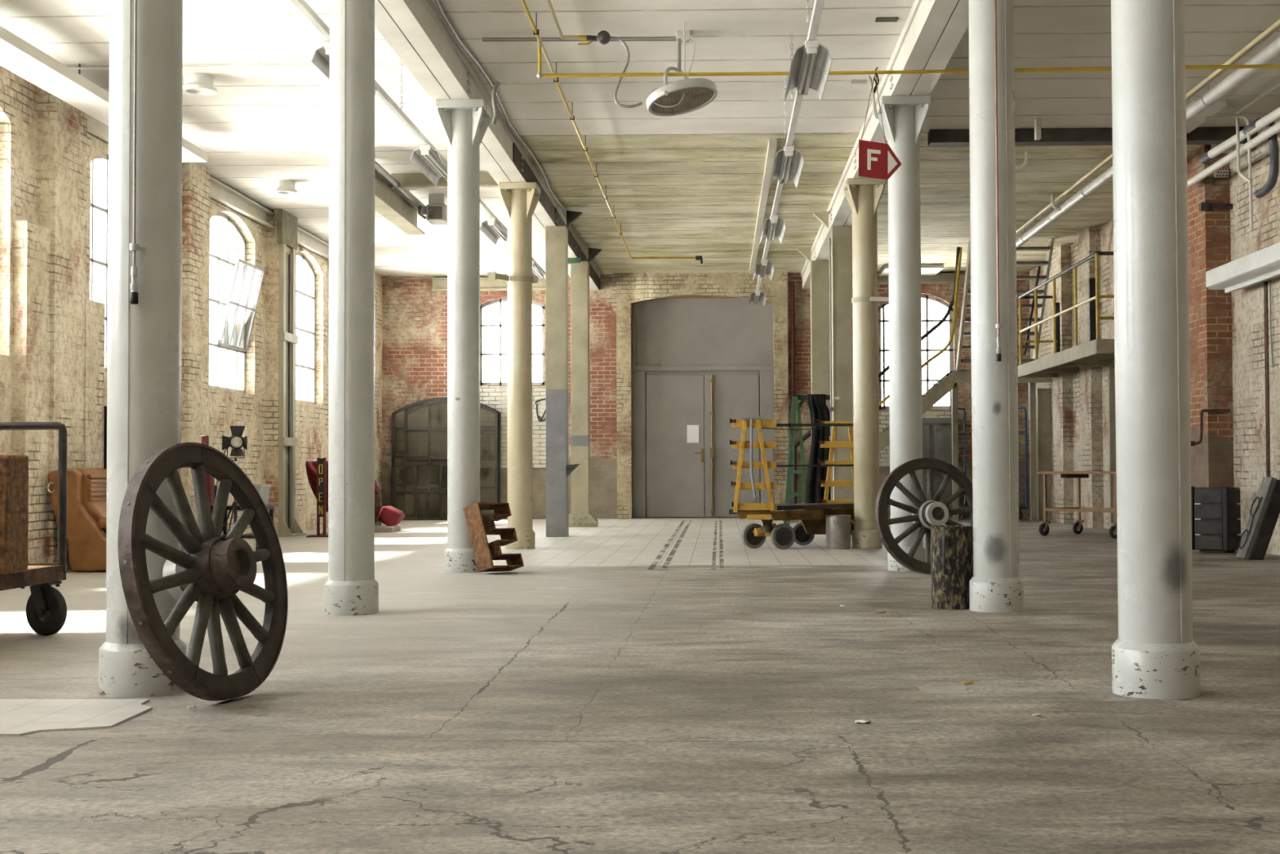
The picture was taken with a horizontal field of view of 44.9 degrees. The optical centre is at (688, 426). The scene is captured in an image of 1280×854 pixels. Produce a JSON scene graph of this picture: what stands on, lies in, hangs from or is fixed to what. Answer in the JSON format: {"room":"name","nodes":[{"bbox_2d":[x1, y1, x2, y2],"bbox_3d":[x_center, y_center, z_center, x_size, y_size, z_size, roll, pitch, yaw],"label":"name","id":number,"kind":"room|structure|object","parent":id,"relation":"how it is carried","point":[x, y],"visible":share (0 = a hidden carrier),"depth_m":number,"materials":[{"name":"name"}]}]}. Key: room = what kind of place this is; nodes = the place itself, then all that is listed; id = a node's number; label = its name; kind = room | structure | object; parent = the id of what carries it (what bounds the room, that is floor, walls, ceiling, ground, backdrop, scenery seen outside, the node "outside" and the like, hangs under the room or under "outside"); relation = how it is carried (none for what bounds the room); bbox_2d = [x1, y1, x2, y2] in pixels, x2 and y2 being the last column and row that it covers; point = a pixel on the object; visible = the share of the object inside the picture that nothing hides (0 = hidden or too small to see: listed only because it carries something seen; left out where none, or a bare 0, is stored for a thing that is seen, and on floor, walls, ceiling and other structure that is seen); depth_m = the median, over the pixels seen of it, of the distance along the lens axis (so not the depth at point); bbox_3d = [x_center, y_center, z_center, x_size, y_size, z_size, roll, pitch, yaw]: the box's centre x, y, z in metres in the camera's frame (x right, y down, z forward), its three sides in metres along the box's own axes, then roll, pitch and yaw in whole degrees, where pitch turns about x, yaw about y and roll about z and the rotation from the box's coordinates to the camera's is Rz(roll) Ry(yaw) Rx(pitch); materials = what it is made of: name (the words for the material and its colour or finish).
{"room":"factory floor","nodes":[
{"label":"factory floor","id":0,"kind":"room"},
{"bbox_2d":[0,65,382,569],"bbox_3d":[-6.268,-1.006,13.360,0.485,4.680,32.800,0,-2,1],"label":"wall","id":1,"kind":"structure","parent":0,"point":[52,333],"depth_m":15.25,"materials":[{"name":"brick"}]},
{"bbox_2d":[89,154,108,371],"bbox_3d":[-6.298,-1.761,16.922,0.050,2.380,1.940,0,-2,1],"label":"window","id":2,"kind":"structure","parent":1,"relation":"in","point":[99,192],"depth_m":16.61,"materials":[{"name":"white glass"}]},
{"bbox_2d":[87,114,183,179],"bbox_3d":[-6.098,-3.100,16.984,0.100,0.220,3.000,0,-2,1],"label":"lintel","id":3,"kind":"object","parent":1,"relation":"attached to","point":[95,128],"visible":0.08,"depth_m":16.07,"materials":[{"name":"concrete"}]},
{"bbox_2d":[222,425,247,465],"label":"lamp","id":4,"kind":"object","parent":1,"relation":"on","point":[236,441],"depth_m":17.78,"materials":[{"name":"black metal"}]},
{"bbox_2d":[208,212,264,393],"bbox_3d":[-6.091,-1.662,20.648,0.315,2.380,1.940,0,-2,1],"label":"window","id":5,"kind":"structure","parent":1,"relation":"in","point":[235,283],"depth_m":20.81,"materials":[{"name":"white glass"}]},
{"bbox_2d":[209,176,273,227],"bbox_3d":[-6.024,-3.001,20.712,0.100,0.220,3.000,0,-2,1],"label":"lintel","id":6,"kind":"object","parent":1,"relation":"attached to","point":[220,193],"visible":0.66,"depth_m":20.78,"materials":[{"name":"metal"}]},
{"bbox_2d":[295,252,315,404],"bbox_3d":[-6.149,-1.561,24.378,0.050,2.380,1.940,0,-2,1],"label":"window","id":7,"kind":"structure","parent":1,"relation":"in","point":[304,273],"depth_m":24.78,"materials":[{"name":"white glass"}]},
{"bbox_2d":[297,226,328,261],"bbox_3d":[-5.949,-2.901,24.440,0.100,0.220,3.000,0,-2,1],"label":"beam","id":8,"kind":"structure","parent":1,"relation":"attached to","point":[306,240],"depth_m":24.55,"materials":[{"name":"metal"}]},
{"bbox_2d":[0,516,1279,853],"bbox_3d":[0.071,1.457,13.317,14.400,0.300,33.700,0,-2,1],"label":"floor","id":9,"kind":"structure","parent":0,"point":[634,686],"depth_m":5.83,"materials":[{"name":"concrete"}]},
{"bbox_2d":[0,422,66,635],"bbox_3d":[-4.134,0.563,8.032,1.063,1.239,2.144,0,-2,1],"label":"trolley","id":10,"kind":"object","parent":9,"relation":"on","point":[46,606],"visible":1,"depth_m":8.96,"materials":[{"name":"metal"}]},
{"bbox_2d":[0,454,28,574],"bbox_3d":[-3.983,0.473,8.407,0.697,0.639,0.270,0,-2,1],"label":"wooden crate","id":11,"kind":"object","parent":10,"relation":"on","point":[14,468],"visible":1,"depth_m":8.35,"materials":[{"name":"brown wood"}]},
{"bbox_2d":[0,698,152,735],"bbox_3d":[-3.350,1.122,6.014,2.438,0.008,0.857,0,-2,1],"label":"patch","id":12,"kind":"structure","parent":9,"relation":"on","point":[18,717],"depth_m":6.02,"materials":[{"name":"beige paper"}]},
{"bbox_2d":[47,467,106,572],"bbox_3d":[-5.527,0.884,14.925,0.963,0.979,0.861,0,-2,1],"label":"recliner armchair","id":13,"kind":"object","parent":9,"relation":"on","point":[86,487],"visible":0.44,"depth_m":14.53,"materials":[{"name":"orange leather"}]},
{"bbox_2d":[74,467,106,523],"bbox_3d":[-5.684,0.680,14.934,0.368,0.570,0.580,0,-2,1],"label":"cushion","id":14,"kind":"object","parent":13,"relation":"on","point":[94,491],"depth_m":14.71,"materials":[{"name":"orange leather"}]},
{"bbox_2d":[98,0,186,697],"bbox_3d":[-2.357,-1.046,6.725,0.450,4.371,0.450,0,-2,1],"label":"column","id":15,"kind":"structure","parent":9,"relation":"on","point":[144,344],"depth_m":6.59,"materials":[{"name":"white paint"}]},
{"bbox_2d":[129,0,146,304],"bbox_3d":[-2.331,-1.941,6.576,0.037,2.848,0.069,-2,-2,40],"label":"pipe","id":16,"kind":"object","parent":15,"relation":"attached to","point":[134,246],"visible":1,"depth_m":6.54,"materials":[{"name":"grey metal"}]},
{"bbox_2d":[117,442,288,701],"bbox_3d":[-1.998,0.597,6.457,0.360,1.068,1.082,-1,-2,13],"label":"wheel","id":17,"kind":"object","parent":9,"relation":"on","point":[211,568],"visible":1,"depth_m":6.36,"materials":[{"name":"wood"}]},
{"bbox_2d":[200,435,218,506],"bbox_3d":[-5.384,0.767,17.397,0.340,1.345,0.300,0,-2,1],"label":"jack","id":18,"kind":"object","parent":9,"relation":"on","point":[210,480],"visible":0.21,"depth_m":17.37,"materials":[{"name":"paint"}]},
{"bbox_2d":[277,243,306,537],"bbox_3d":[-5.747,-0.524,22.466,0.220,4.200,0.710,0,-2,1],"label":"post","id":19,"kind":"object","parent":9,"relation":"on","point":[288,526],"visible":0.98,"depth_m":22.37,"materials":[{"name":"paint"}]},
{"bbox_2d":[276,208,297,249],"bbox_3d":[-5.827,-2.862,22.506,0.079,0.478,0.800,0,-2,1],"label":"corbel","id":20,"kind":"object","parent":19,"relation":"on","point":[286,223],"visible":1,"depth_m":22.35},
{"bbox_2d":[306,457,328,537],"bbox_3d":[-5.262,1.001,22.111,0.289,1.128,0.360,0,-2,1],"label":"sign","id":21,"kind":"object","parent":9,"relation":"on","point":[321,462],"visible":0.98,"depth_m":22.09,"materials":[{"name":"black metal"}]},
{"bbox_2d":[305,461,378,534],"bbox_3d":[-5.172,1.043,22.935,0.899,1.082,0.985,-1,-2,30],"label":"egg chair","id":22,"kind":"object","parent":9,"relation":"on","point":[311,466],"visible":0.14,"depth_m":22.65,"materials":[{"name":"red fabric"}]},
{"bbox_2d":[324,0,378,615],"bbox_3d":[-2.253,-0.948,10.370,0.450,4.371,0.450,0,-2,1],"label":"column","id":23,"kind":"structure","parent":9,"relation":"on","point":[351,588],"depth_m":10.24,"materials":[{"name":"white paint"}]},
{"bbox_2d":[374,506,404,525],"bbox_3d":[-4.632,1.391,23.879,0.442,0.345,0.420,0,-2,1],"label":"footstool","id":24,"kind":"object","parent":9,"relation":"on","point":[388,515],"visible":0.98,"depth_m":23.67,"materials":[{"name":"red fabric"}]},
{"bbox_2d":[435,98,491,573],"bbox_3d":[-2.101,-0.839,14.484,0.450,4.371,0.450,0,-2,1],"label":"column","id":25,"kind":"structure","parent":9,"relation":"on","point":[464,123],"depth_m":14.36,"materials":[{"name":"white paint"}]},
{"bbox_2d":[463,502,524,572],"bbox_3d":[-1.784,1.009,14.193,0.428,0.646,0.371,1,-2,-44],"label":"letter","id":26,"kind":"object","parent":9,"relation":"on","point":[478,527],"visible":1,"depth_m":14.13,"materials":[{"name":"brown metal"}]},
{"bbox_2d":[498,182,540,549],"bbox_3d":[-2.029,-0.728,18.641,0.450,4.371,0.450,0,-2,1],"label":"column","id":27,"kind":"structure","parent":9,"relation":"on","point":[520,200],"depth_m":18.52,"materials":[{"name":"beige paint"}]},
{"bbox_2d":[487,271,537,283],"bbox_3d":[-2.144,-1.782,18.583,0.661,0.093,0.324,1,-2,-38],"label":"clamp","id":28,"kind":"object","parent":27,"relation":"attached to","point":[491,275],"visible":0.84,"depth_m":18.51,"materials":[{"name":"paint"}]},
{"bbox_2d":[545,210,582,537],"bbox_3d":[-1.750,-0.755,21.921,0.509,4.600,0.316,0,-2,1],"label":"steel post","id":29,"kind":"object","parent":9,"relation":"on","point":[556,237],"visible":1,"depth_m":21.77,"materials":[{"name":"paint"}]},
{"bbox_2d":[568,248,602,527],"bbox_3d":[-1.744,-0.656,25.614,0.633,4.600,0.425,0,-2,1],"label":"steel post","id":30,"kind":"object","parent":9,"relation":"on","point":[580,516],"visible":0.86,"depth_m":25.47,"materials":[{"name":"paint"}]},
{"bbox_2d":[728,416,853,548],"bbox_3d":[1.517,0.672,18.803,2.507,1.551,1.064,1,-2,-29],"label":"trolley","id":31,"kind":"object","parent":9,"relation":"on","point":[813,521],"visible":0.82,"depth_m":18.23,"materials":[{"name":"yellow paint"}]},
{"bbox_2d":[783,395,830,525],"bbox_3d":[1.974,0.543,23.279,1.120,2.050,0.120,0,-2,1],"label":"hand truck","id":32,"kind":"object","parent":9,"relation":"on","point":[796,406],"visible":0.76,"depth_m":23.25,"materials":[{"name":"paint"}]},
{"bbox_2d":[804,394,831,510],"bbox_3d":[1.952,0.525,23.180,0.482,2.043,0.171,0,-2,1],"label":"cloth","id":33,"kind":"object","parent":32,"relation":"hanging from","point":[816,403],"visible":0.59,"depth_m":23.16,"materials":[{"name":"black fabric"}]},
{"bbox_2d":[797,247,830,431],"bbox_3d":[2.072,-0.671,25.647,0.513,4.600,0.312,0,-2,1],"label":"steel post","id":34,"kind":"object","parent":9,"relation":"on","point":[819,269],"visible":0.58,"depth_m":25.52,"materials":[{"name":"metal"}]},
{"bbox_2d":[813,211,853,535],"bbox_3d":[2.061,-0.768,22.048,0.550,4.600,0.312,0,-2,1],"label":"steel post","id":35,"kind":"object","parent":9,"relation":"on","point":[842,313],"visible":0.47,"depth_m":21.90,"materials":[{"name":"paint"}]},
{"bbox_2d":[828,237,833,499],"bbox_3d":[2.010,-0.598,21.848,0.060,4.150,0.040,0,-2,1],"label":"conduit","id":36,"kind":"object","parent":35,"relation":"attached to","point":[830,408],"visible":0.67,"depth_m":21.85,"materials":[{"name":"white metal"}]},
{"bbox_2d":[825,515,854,549],"bbox_3d":[1.783,1.236,18.235,0.344,0.392,0.344,0,-2,1],"label":"steel pot","id":37,"kind":"object","parent":9,"relation":"on","point":[837,526],"visible":1,"depth_m":18.13,"materials":[{"name":"silver metal"}]},
{"bbox_2d":[844,177,884,548],"bbox_3d":[2.111,-0.750,18.465,0.450,4.371,0.450,0,-2,1],"label":"column","id":38,"kind":"structure","parent":9,"relation":"on","point":[863,195],"depth_m":18.34,"materials":[{"name":"beige paint"}]},
{"bbox_2d":[876,95,930,571],"bbox_3d":[2.016,-0.858,14.415,0.450,4.371,0.450,0,-2,1],"label":"column","id":39,"kind":"structure","parent":9,"relation":"on","point":[904,117],"depth_m":14.30,"materials":[{"name":"white paint"}]},
{"bbox_2d":[782,239,1054,522],"bbox_3d":[4.043,-0.686,26.517,4.822,4.660,2.670,0,-2,1],"label":"stair","id":40,"kind":"structure","parent":9,"relation":"on","point":[949,381],"depth_m":26.89,"materials":[{"name":"metal"}]},
{"bbox_2d":[875,457,973,573],"bbox_3d":[2.152,0.793,13.846,1.042,1.038,0.371,0,-2,-15],"label":"wheel","id":41,"kind":"object","parent":9,"relation":"on","point":[932,512],"visible":0.82,"depth_m":13.76,"materials":[{"name":"wood"}]},
{"bbox_2d":[922,480,952,517],"bbox_3d":[4.573,1.365,29.319,0.954,0.705,0.320,0,-2,1],"label":"chest","id":42,"kind":"object","parent":9,"relation":"on","point":[948,491],"visible":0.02,"depth_m":29.16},
{"bbox_2d":[917,684,969,693],"bbox_3d":[1.092,1.122,6.617,0.212,0.003,0.241,0,-2,1],"label":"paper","id":43,"kind":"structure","parent":9,"relation":"on","point":[962,689],"depth_m":6.61,"materials":[{"name":"white paper"}]},
{"bbox_2d":[929,524,973,608],"bbox_3d":[1.790,0.949,10.529,0.287,0.553,0.287,0,-2,-17],"label":"tree stump","id":44,"kind":"object","parent":9,"relation":"on","point":[951,545],"visible":0.94,"depth_m":10.40,"materials":[{"name":"wood"}]},
{"bbox_2d":[949,406,1027,519],"bbox_3d":[5.511,0.668,28.528,1.336,2.048,0.620,0,-2,1],"label":"rack","id":45,"kind":"object","parent":9,"relation":"on","point":[962,516],"visible":0.38,"depth_m":28.25,"materials":[{"name":"blue paint"}]},
{"bbox_2d":[968,0,1023,612],"bbox_3d":[2.042,-0.966,10.369,0.450,4.371,0.450,0,-2,1],"label":"column","id":46,"kind":"structure","parent":9,"relation":"on","point":[996,584],"depth_m":10.24,"materials":[{"name":"white paint"}]},
{"bbox_2d":[994,0,1002,361],"bbox_3d":[2.040,-1.858,10.220,0.037,2.855,0.069,-2,-2,40],"label":"pipe","id":47,"kind":"object","parent":46,"relation":"attached to","point":[998,356],"visible":1,"depth_m":10.19,"materials":[{"name":"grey metal"}]},
{"bbox_2d":[1036,471,1116,538],"bbox_3d":[5.593,1.052,21.242,0.895,0.889,1.424,1,-2,-35],"label":"table","id":48,"kind":"object","parent":9,"relation":"on","point":[1077,527],"visible":0.7,"depth_m":21.43,"materials":[{"name":"brown metal"}]},
{"bbox_2d":[1111,0,1200,698],"bbox_3d":[1.955,-1.068,6.567,0.450,4.371,0.450,0,-2,1],"label":"column","id":49,"kind":"structure","parent":9,"relation":"on","point":[1155,655],"depth_m":6.42,"materials":[{"name":"white paint"}]},
{"bbox_2d":[1191,486,1241,552],"bbox_3d":[5.797,1.022,17.159,0.572,0.728,0.276,-1,-2,35],"label":"flight case","id":50,"kind":"object","parent":9,"relation":"on","point":[1215,512],"visible":0.92,"depth_m":17.04,"materials":[{"name":"black"}]},
{"bbox_2d":[1235,476,1279,559],"bbox_3d":[5.886,0.936,15.896,0.496,0.843,0.260,0,-2,1],"label":"case","id":51,"kind":"object","parent":9,"relation":"on","point":[1256,536],"visible":1,"depth_m":15.77,"materials":[{"name":"black"}]},
{"bbox_2d":[0,0,1279,275],"bbox_3d":[0.051,-3.521,13.451,14.400,0.300,33.700,0,-2,1],"label":"ceiling","id":52,"kind":"structure","parent":0,"point":[689,184],"depth_m":15.97,"materials":[{"name":"wood"}]},
{"bbox_2d":[0,26,208,162],"bbox_3d":[-5.679,-3.292,9.707,0.390,0.310,15.000,0,-2,1],"label":"boxed beam","id":53,"kind":"structure","parent":52,"relation":"attached to","point":[17,55],"depth_m":13.62,"materials":[{"name":"white paint"}]},
{"bbox_2d":[182,72,217,96],"bbox_3d":[-4.632,-3.244,14.654,0.329,0.149,0.329,0,-2,1],"label":"ceiling light","id":54,"kind":"object","parent":52,"relation":"in","point":[201,84],"visible":0.98,"depth_m":14.55,"materials":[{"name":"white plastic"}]},
{"bbox_2d":[69,61,405,70],"bbox_3d":[-4.235,-3.306,14.181,3.600,0.056,0.026,0,-2,1],"label":"conduit","id":55,"kind":"object","parent":52,"relation":"attached to","point":[258,66],"visible":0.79,"depth_m":14.17,"materials":[{"name":"metal"}]},
{"bbox_2d":[311,40,329,79],"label":"strip light","id":56,"kind":"object","parent":52,"relation":"attached to","point":[320,60],"depth_m":11.39,"materials":[{"name":"white metal"}]},
{"bbox_2d":[374,160,426,235],"bbox_3d":[-3.775,-2.947,19.715,0.295,0.480,3.900,0,-2,1],"label":"beam","id":57,"kind":"structure","parent":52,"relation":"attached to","point":[398,206],"depth_m":19.91,"materials":[{"name":"metal"}]},
{"bbox_2d":[289,0,545,278],"bbox_3d":[-2.522,-2.943,14.887,0.300,0.774,23.500,0,-2,1],"label":"light trunking","id":58,"kind":"object","parent":52,"relation":"hanging from","point":[302,6],"depth_m":15.05,"materials":[{"name":"white metal"}]},
{"bbox_2d":[417,193,447,224],"bbox_3d":[-3.458,-2.963,21.025,0.393,0.380,0.370,0,-2,1],"label":"heater","id":59,"kind":"object","parent":52,"relation":"attached to","point":[436,211],"visible":0.91,"depth_m":20.86,"materials":[{"name":"grey metal"}]},
{"bbox_2d":[374,265,493,276],"bbox_3d":[-4.704,-2.923,29.088,2.066,0.014,1.400,0,-2,1],"label":"downstand","id":60,"kind":"structure","parent":52,"relation":"attached to","point":[393,271],"depth_m":28.95,"materials":[{"name":"white paint"}]},
{"bbox_2d":[390,173,498,188],"bbox_3d":[-2.998,-3.106,19.484,1.500,0.179,0.100,0,-2,1],"label":"channel","id":61,"kind":"object","parent":52,"relation":"attached to","point":[415,180],"visible":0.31,"depth_m":19.50,"materials":[{"name":"metal"}]},
{"bbox_2d":[374,0,599,290],"bbox_3d":[-2.167,-3.140,15.936,0.395,0.307,27.600,0,-2,1],"label":"ceiling beam","id":62,"kind":"structure","parent":52,"relation":"attached to","point":[415,30],"depth_m":13.87,"materials":[{"name":"white paint"}]},
{"bbox_2d":[434,0,603,275],"bbox_3d":[-1.864,-3.208,17.733,0.092,0.048,23.201,0,-2,1],"label":"cable","id":63,"kind":"object","parent":52,"relation":"attached to","point":[438,6],"visible":0.9,"depth_m":15.72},
{"bbox_2d":[482,36,676,41],"bbox_3d":[-0.935,-3.318,13.265,1.664,0.046,0.016,0,-2,1],"label":"pipe","id":64,"kind":"object","parent":52,"relation":"attached to","point":[624,38],"visible":0.85,"depth_m":13.26,"materials":[{"name":"grey metal"}]},
{"bbox_2d":[546,0,642,107],"bbox_3d":[-0.834,-3.136,8.091,0.693,0.644,9.972,0,-2,1],"label":"cable","id":65,"kind":"object","parent":52,"relation":"attached to","point":[603,37],"visible":0.96,"depth_m":13.03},
{"bbox_2d":[520,0,702,263],"bbox_3d":[-0.607,-3.204,14.707,1.238,0.260,23.202,0,-2,1],"label":"gas pipe","id":66,"kind":"object","parent":52,"relation":"attached to","point":[535,32],"visible":0.98,"depth_m":16.43,"materials":[{"name":"metal"}]},
{"bbox_2d":[645,22,717,116],"bbox_3d":[-0.058,-3.013,12.992,0.598,0.740,0.610,0,-2,1],"label":"lamp","id":67,"kind":"object","parent":52,"relation":"hanging from","point":[686,95],"visible":1,"depth_m":12.92,"materials":[{"name":"white metal"}]},
{"bbox_2d":[650,87,714,113],"bbox_3d":[-0.053,-2.742,12.980,0.533,0.151,0.543,0,-2,1],"label":"grille","id":68,"kind":"object","parent":67,"relation":"attached to","point":[664,100],"depth_m":12.94,"materials":[{"name":"grey metal"}]},
{"bbox_2d":[749,137,777,272],"bbox_3d":[1.069,-3.072,23.249,0.090,0.080,11.450,0,-2,1],"label":"rail","id":69,"kind":"object","parent":52,"relation":"attached to","point":[772,143],"visible":1,"depth_m":20.94,"materials":[{"name":"metal"}]},
{"bbox_2d":[747,0,832,306],"bbox_3d":[0.991,-2.928,16.017,0.300,0.774,25.900,0,-2,1],"label":"strip light","id":70,"kind":"object","parent":52,"relation":"hanging from","point":[811,62],"depth_m":13.74,"materials":[{"name":"grey metal"}]},
{"bbox_2d":[800,0,968,288],"bbox_3d":[2.073,-3.160,15.852,0.392,0.307,27.600,0,-2,1],"label":"ceiling beam","id":71,"kind":"structure","parent":52,"relation":"attached to","point":[932,30],"depth_m":13.48,"materials":[{"name":"white paint"}]},
{"bbox_2d":[537,37,1279,78],"bbox_3d":[2.453,-3.088,12.835,7.436,0.339,0.048,0,-2,1],"label":"gas pipe","id":72,"kind":"object","parent":52,"relation":"attached to","point":[540,75],"visible":0.95,"depth_m":12.84,"materials":[{"name":"yellow metal"}]},
{"bbox_2d":[858,66,901,179],"bbox_3d":[1.582,-2.513,12.824,0.356,0.945,0.040,0,-2,1],"label":"arrow sign","id":73,"kind":"object","parent":72,"relation":"hanging from","point":[877,160],"visible":1,"depth_m":12.80,"materials":[{"name":"red metal"}]},
{"bbox_2d":[878,263,943,275],"bbox_3d":[4.157,-2.932,29.011,1.066,0.075,1.200,0,-2,1],"label":"downstand","id":74,"kind":"structure","parent":52,"relation":"attached to","point":[926,269],"depth_m":28.65,"materials":[{"name":"white paint"}]},
{"bbox_2d":[928,126,1257,146],"bbox_3d":[4.463,-3.214,17.156,3.588,0.148,0.200,0,-2,1],"label":"beam","id":75,"kind":"structure","parent":52,"relation":"attached to","point":[1199,135],"depth_m":17.07,"materials":[{"name":"metal"}]},
{"bbox_2d":[1016,36,1279,247],"bbox_3d":[5.096,-3.137,18.331,0.134,0.248,12.678,0,-2,1],"label":"duct","id":76,"kind":"object","parent":52,"relation":"attached to","point":[1272,51],"visible":0.7,"depth_m":15.15,"materials":[{"name":"grey metal"}]},
{"bbox_2d":[1016,18,1279,235],"bbox_3d":[5.008,-3.182,18.484,0.104,0.053,12.978,0,-2,1],"label":"pipes","id":77,"kind":"object","parent":52,"relation":"attached to","point":[1273,28],"visible":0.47,"depth_m":14.89,"materials":[{"name":"white metal"}]},
{"bbox_2d":[1186,99,1226,133],"bbox_3d":[5.330,-3.274,16.565,0.331,0.070,1.600,0,-2,1],"label":"ceiling panel","id":78,"kind":"object","parent":52,"relation":"attached to","point":[1219,104],"visible":0.36,"depth_m":16.09,"materials":[{"name":"white paint"}]},
{"bbox_2d":[1235,81,1279,183],"bbox_3d":[5.714,-2.925,14.753,0.112,0.782,2.769,0,-2,1],"label":"conduit","id":79,"kind":"object","parent":52,"relation":"attached to","point":[1277,85],"visible":0.97,"depth_m":16.02,"materials":[{"name":"grey metal"}]},
{"bbox_2d":[382,271,1030,519],"bbox_3d":[0.319,-0.593,29.801,13.000,4.680,0.350,0,-2,1],"label":"wall","id":80,"kind":"structure","parent":0,"point":[415,316],"depth_m":29.69,"materials":[{"name":"red brick"}]},
{"bbox_2d":[391,397,501,519],"bbox_3d":[-4.623,0.592,29.375,2.078,2.330,0.465,0,-2,1],"label":"door","id":81,"kind":"structure","parent":80,"relation":"in","point":[428,405],"depth_m":29.38,"materials":[{"name":"black metal"}]},
{"bbox_2d":[431,277,545,291],"bbox_3d":[-3.811,-2.740,29.716,2.212,0.244,0.100,0,-2,1],"label":"beam","id":82,"kind":"structure","parent":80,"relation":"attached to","point":[439,284],"depth_m":29.73,"materials":[{"name":"concrete"}]},
{"bbox_2d":[480,297,544,385],"bbox_3d":[-3.399,-1.644,29.884,1.291,1.702,0.050,0,-2,1],"label":"window","id":83,"kind":"structure","parent":80,"relation":"in","point":[500,354],"depth_m":29.86,"materials":[{"name":"grey metal"}]},
{"bbox_2d":[480,386,546,467],"bbox_3d":[-3.401,0.001,29.669,1.386,1.558,0.030,0,-2,1],"label":"wall panel","id":84,"kind":"object","parent":80,"relation":"attached to","point":[494,397],"depth_m":29.65,"materials":[{"name":"beige brick"}]},
{"bbox_2d":[616,271,788,519],"bbox_3d":[0.265,-0.599,29.547,3.260,4.680,0.160,0,-2,1],"label":"door surround","id":85,"kind":"object","parent":80,"relation":"attached to","point":[631,288],"visible":0.88,"depth_m":29.50,"materials":[{"name":"brick"}]},
{"bbox_2d":[631,297,774,518],"bbox_3d":[0.274,-0.394,29.740,2.763,4.281,0.183,0,-2,1],"label":"door","id":86,"kind":"structure","parent":80,"relation":"in","point":[704,362],"depth_m":29.74,"materials":[{"name":"grey paint"}]},
{"bbox_2d":[791,281,795,402],"bbox_3d":[1.990,-1.600,29.519,0.070,2.334,0.067,0,-2,1],"label":"pipe","id":87,"kind":"object","parent":80,"relation":"attached to","point":[793,327],"visible":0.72,"depth_m":29.50,"materials":[{"name":"metal"}]},
{"bbox_2d":[879,410,951,466],"bbox_3d":[4.338,0.216,29.509,1.546,1.055,0.030,0,-2,1],"label":"wall panel","id":88,"kind":"object","parent":80,"relation":"attached to","point":[884,415],"depth_m":29.50,"materials":[{"name":"beige brick"}]},
{"bbox_2d":[878,293,953,409],"bbox_3d":[4.349,-1.443,29.723,1.454,2.232,0.050,0,-2,1],"label":"window","id":89,"kind":"structure","parent":80,"relation":"in","point":[926,297],"depth_m":29.70,"materials":[{"name":"grey metal"}]},
{"bbox_2d":[877,272,970,284],"bbox_3d":[4.304,-2.827,29.556,2.240,0.191,0.100,0,-2,1],"label":"lintel","id":90,"kind":"object","parent":80,"relation":"attached to","point":[940,278],"depth_m":29.56,"materials":[{"name":"concrete"}]},
{"bbox_2d":[922,417,951,464],"bbox_3d":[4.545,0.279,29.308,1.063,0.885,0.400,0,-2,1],"label":"door","id":91,"kind":"structure","parent":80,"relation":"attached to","point":[936,432],"depth_m":29.12,"materials":[{"name":"grey metal"}]},
{"bbox_2d":[1029,118,1279,555],"bbox_3d":[6.337,-1.065,13.109,0.300,4.680,32.800,0,-2,1],"label":"wall","id":92,"kind":"structure","parent":0,"point":[1247,304],"depth_m":17.44,"materials":[{"name":"brick"}]},
{"bbox_2d":[1035,387,1051,519],"bbox_3d":[6.369,0.490,27.845,0.225,2.360,0.300,0,-2,1],"label":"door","id":93,"kind":"structure","parent":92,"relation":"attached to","point":[1043,455],"depth_m":27.70,"materials":[{"name":"metal"}]},
{"bbox_2d":[1017,251,1115,528],"bbox_3d":[5.931,-0.349,23.494,0.930,3.809,6.020,0,-2,1],"label":"gallery","id":94,"kind":"object","parent":92,"relation":"attached to","point":[1098,352],"visible":0.84,"depth_m":22.98,"materials":[{"name":"paint"}]},
{"bbox_2d":[1051,226,1103,528],"bbox_3d":[6.347,-0.736,25.382,0.170,4.680,2.750,0,-2,1],"label":"pilaster","id":95,"kind":"object","parent":92,"relation":"attached to","point":[1089,239],"visible":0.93,"depth_m":24.66,"materials":[{"name":"brick"}]},
{"bbox_2d":[1186,144,1234,487],"bbox_3d":[6.152,-0.917,18.612,0.290,4.680,1.400,0,-2,1],"label":"wall pier","id":96,"kind":"object","parent":92,"relation":"attached to","point":[1209,240],"visible":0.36,"depth_m":17.95,"materials":[{"name":"red brick"}]},
{"bbox_2d":[1198,106,1279,198],"bbox_3d":[5.849,-2.752,15.854,0.204,0.764,3.404,0,-2,1],"label":"pipe","id":97,"kind":"object","parent":92,"relation":"attached to","point":[1268,121],"visible":0.94,"depth_m":15.68,"materials":[{"name":"metal"}]},
{"bbox_2d":[1205,114,1253,227],"bbox_3d":[5.575,-2.637,15.976,0.468,1.177,0.032,0,-2,1],"label":"conduit","id":98,"kind":"object","parent":97,"relation":"attached to","point":[1244,117],"visible":1,"depth_m":15.96,"materials":[{"name":"grey metal"}]},
{"bbox_2d":[1186,121,1279,188],"bbox_3d":[5.772,-2.924,15.321,0.084,0.124,5.701,0,-2,1],"label":"pipe","id":99,"kind":"object","parent":97,"relation":"attached to","point":[1273,130],"visible":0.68,"depth_m":16.39,"materials":[{"name":"white metal"}]},
{"bbox_2d":[1205,241,1279,293],"bbox_3d":[6.017,-1.692,15.233,0.418,0.256,4.600,0,-2,1],"label":"beam","id":100,"kind":"structure","parent":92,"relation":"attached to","point":[1258,267],"depth_m":16.36,"materials":[{"name":"white metal"}]},
{"bbox_2d":[1263,280,1270,476],"bbox_3d":[6.256,-0.502,16.755,0.012,2.250,0.090,0,-2,1],"label":"chase","id":101,"kind":"object","parent":92,"relation":"attached to","point":[1265,283],"visible":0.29,"depth_m":16.74,"materials":[{"name":"grey metal"}]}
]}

